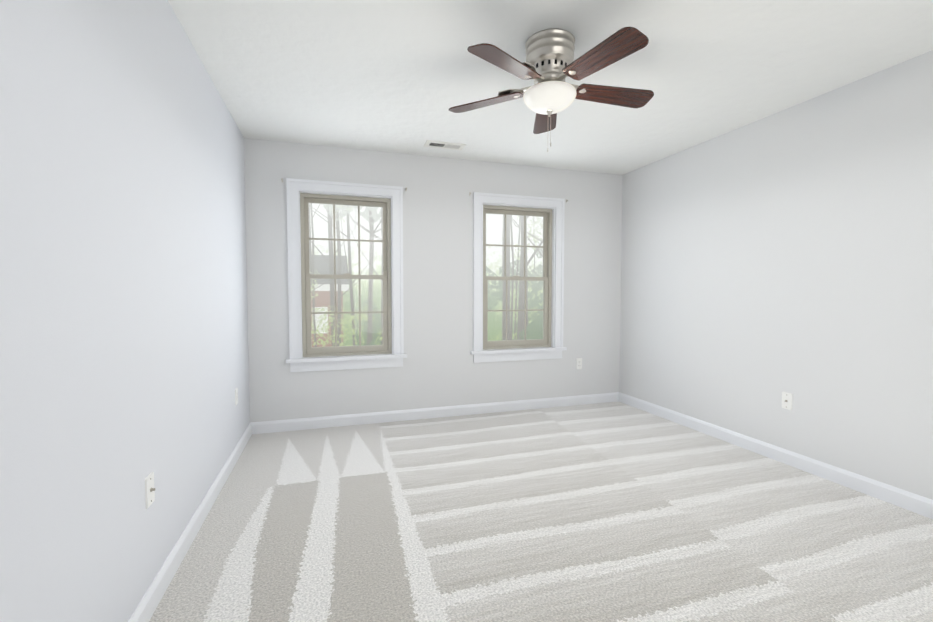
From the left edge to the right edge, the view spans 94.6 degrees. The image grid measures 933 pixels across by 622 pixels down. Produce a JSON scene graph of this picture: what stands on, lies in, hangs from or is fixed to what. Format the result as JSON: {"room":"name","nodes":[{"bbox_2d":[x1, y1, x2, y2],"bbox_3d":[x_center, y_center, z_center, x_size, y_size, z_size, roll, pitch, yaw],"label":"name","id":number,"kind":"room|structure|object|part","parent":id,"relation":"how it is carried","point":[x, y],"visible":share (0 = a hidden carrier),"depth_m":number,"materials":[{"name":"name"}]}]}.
{"room":"empty bedroom","nodes":[
{"label":"empty bedroom","id":0,"kind":"room"},
{"bbox_2d":[0,0,249,621],"bbox_3d":[-1.110,-0.085,1.119,0.140,2.440,5.344,-1,3,-18],"label":"wall","id":1,"kind":"structure","parent":0,"point":[124,361],"depth_m":1.33,"materials":[{"name":"white paint"}]},
{"bbox_2d":[145,472,154,508],"bbox_3d":[-1.170,0.665,1.601,0.019,0.115,0.070,-1,3,-18],"label":"outlet","id":2,"kind":"object","parent":1,"relation":"attached to","point":[149,491],"visible":1,"depth_m":1.59,"materials":[{"name":"white plastic"}]},
{"bbox_2d":[128,423,251,621],"bbox_3d":[-1.037,1.084,1.192,0.014,0.097,5.064,-1,3,-18],"label":"baseboard","id":3,"kind":"structure","parent":1,"relation":"attached to","point":[145,609],"depth_m":1.93,"materials":[{"name":"white wood"}]},
{"bbox_2d":[235,388,237,404],"bbox_3d":[-1.645,0.612,3.082,0.008,0.115,0.070,-1,3,-18],"label":"outlet","id":4,"kind":"object","parent":1,"relation":"attached to","point":[236,396],"visible":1,"depth_m":3.07,"materials":[{"name":"white plastic"}]},
{"bbox_2d":[244,138,622,422],"bbox_3d":[-0.092,-0.215,4.169,3.648,2.440,0.140,-1,3,-18],"label":"wall","id":5,"kind":"structure","parent":0,"point":[439,368],"depth_m":4.03,"materials":[{"name":"white paint"}]},
{"bbox_2d":[286,178,406,371],"bbox_3d":[-1.057,-0.301,3.828,1.026,1.630,0.180,-1,3,-18],"label":"window","id":6,"kind":"structure","parent":5,"relation":"in","point":[304,354],"depth_m":3.83,"materials":[{"name":"white wood"}]},
{"bbox_2d":[251,392,618,433],"bbox_3d":[-0.068,0.958,4.146,3.648,0.097,0.014,-1,3,-18],"label":"baseboard","id":7,"kind":"structure","parent":5,"relation":"attached to","point":[341,420],"depth_m":4.03,"materials":[{"name":"white wood"}]},
{"bbox_2d":[470,192,566,362],"bbox_3d":[0.514,-0.322,4.325,1.026,1.630,0.180,-1,3,-18],"label":"window","id":8,"kind":"structure","parent":5,"relation":"in","point":[550,211],"depth_m":4.35,"materials":[{"name":"white wood"}]},
{"bbox_2d":[576,358,581,368],"bbox_3d":[1.186,0.556,4.530,0.070,0.115,0.008,-1,3,-18],"label":"outlet","id":9,"kind":"object","parent":5,"relation":"attached to","point":[578,363],"visible":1,"depth_m":4.53,"materials":[{"name":"white plastic"}]},
{"bbox_2d":[149,401,932,621],"bbox_3d":[0.695,1.159,1.745,3.928,0.100,5.344,-1,3,-18],"label":"floor","id":10,"kind":"structure","parent":0,"point":[617,511],"depth_m":2.12,"materials":[{"name":"carpet"}]},
{"bbox_2d":[168,0,932,174],"bbox_3d":[0.695,-1.379,1.637,3.928,0.100,5.344,-1,3,-18],"label":"ceiling","id":11,"kind":"structure","parent":0,"point":[399,76],"depth_m":2.40,"materials":[{"name":"white paint"}]},
{"bbox_2d":[424,140,465,150],"bbox_3d":[-0.186,-1.408,3.675,0.335,0.017,0.150,-1,3,-18],"label":"ceiling vent","id":12,"kind":"object","parent":11,"relation":"in","point":[443,145],"visible":1,"depth_m":3.67,"materials":[{"name":"white metal"}]},
{"bbox_2d":[449,27,653,151],"bbox_3d":[0.450,-1.081,2.177,1.067,0.540,1.078,-1,3,-18],"label":"ceiling fan","id":13,"kind":"object","parent":11,"relation":"hanging from","point":[549,66],"visible":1,"depth_m":2.09,"materials":[{"name":"brown wood"}]},
{"bbox_3d":[0.104,-1.127,2.334,0.417,0.044,0.142,1,3,25],"label":"blade","id":14,"kind":"part","parent":13,"relation":"part of","materials":[{"name":"brown wood"}]},
{"bbox_3d":[0.180,-1.109,1.929,0.142,0.044,0.417,2,3,43],"label":"blade","id":15,"kind":"part","parent":13,"relation":"part of","materials":[{"name":"brown wood"}]},
{"bbox_3d":[0.467,-1.135,2.532,0.142,0.044,0.417,0,2,7],"label":"blade","id":16,"kind":"part","parent":13,"relation":"part of","materials":[{"name":"brown wood"}]},
{"bbox_3d":[0.421,-1.062,2.186,0.268,0.091,0.268,-1,3,-18],"label":"lamp shade","id":17,"kind":"part","parent":13,"relation":"part of","materials":[{"name":"white glass"}]},
{"bbox_3d":[0.589,-1.107,1.876,0.142,0.044,0.417,-1,3,-29],"label":"blade","id":18,"kind":"part","parent":13,"relation":"part of","materials":[{"name":"brown wood"}]},
{"bbox_3d":[0.767,-1.123,2.248,0.417,0.044,0.142,0,2,-11],"label":"blade","id":19,"kind":"part","parent":13,"relation":"part of","materials":[{"name":"brown wood"}]},
{"bbox_2d":[619,50,932,499],"bbox_3d":[2.500,-0.134,2.263,0.140,2.440,5.344,-1,3,-18],"label":"wall","id":20,"kind":"structure","parent":0,"point":[766,262],"depth_m":2.86,"materials":[{"name":"white paint"}]},
{"bbox_2d":[619,392,932,518],"bbox_3d":[2.427,1.037,2.290,0.014,0.097,5.064,-1,3,-18],"label":"baseboard","id":21,"kind":"structure","parent":20,"relation":"attached to","point":[912,502],"depth_m":2.87,"materials":[{"name":"white wood"}]},
{"bbox_2d":[782,392,792,409],"bbox_3d":[2.204,0.621,2.968,0.019,0.115,0.070,-1,3,-18],"label":"outlet","id":22,"kind":"object","parent":20,"relation":"attached to","point":[787,398],"visible":1,"depth_m":2.96,"materials":[{"name":"white plastic"}]},
{"label":"outside","id":23,"kind":"structure","parent":0,"visible":0},
{"bbox_2d":[310,203,542,345],"bbox_3d":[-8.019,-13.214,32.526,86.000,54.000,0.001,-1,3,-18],"label":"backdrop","id":24,"kind":"structure","parent":23,"point":[365,285],"depth_m":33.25,"materials":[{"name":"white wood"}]},
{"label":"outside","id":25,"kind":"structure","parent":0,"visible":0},
{"bbox_2d":[311,255,348,346],"bbox_3d":[-13.413,0.174,31.910,8.800,9.300,7.800,-1,3,-18],"label":"house","id":26,"kind":"structure","parent":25,"point":[325,271],"depth_m":29.44,"materials":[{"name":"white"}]},
{"bbox_2d":[309,203,542,346],"bbox_3d":[-3.522,-6.843,19.254,41.142,25.519,22.520,-1,3,-18],"label":"trees","id":27,"kind":"object","parent":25,"point":[370,323],"depth_m":15.66,"materials":[{"name":"green plant"}]}
]}

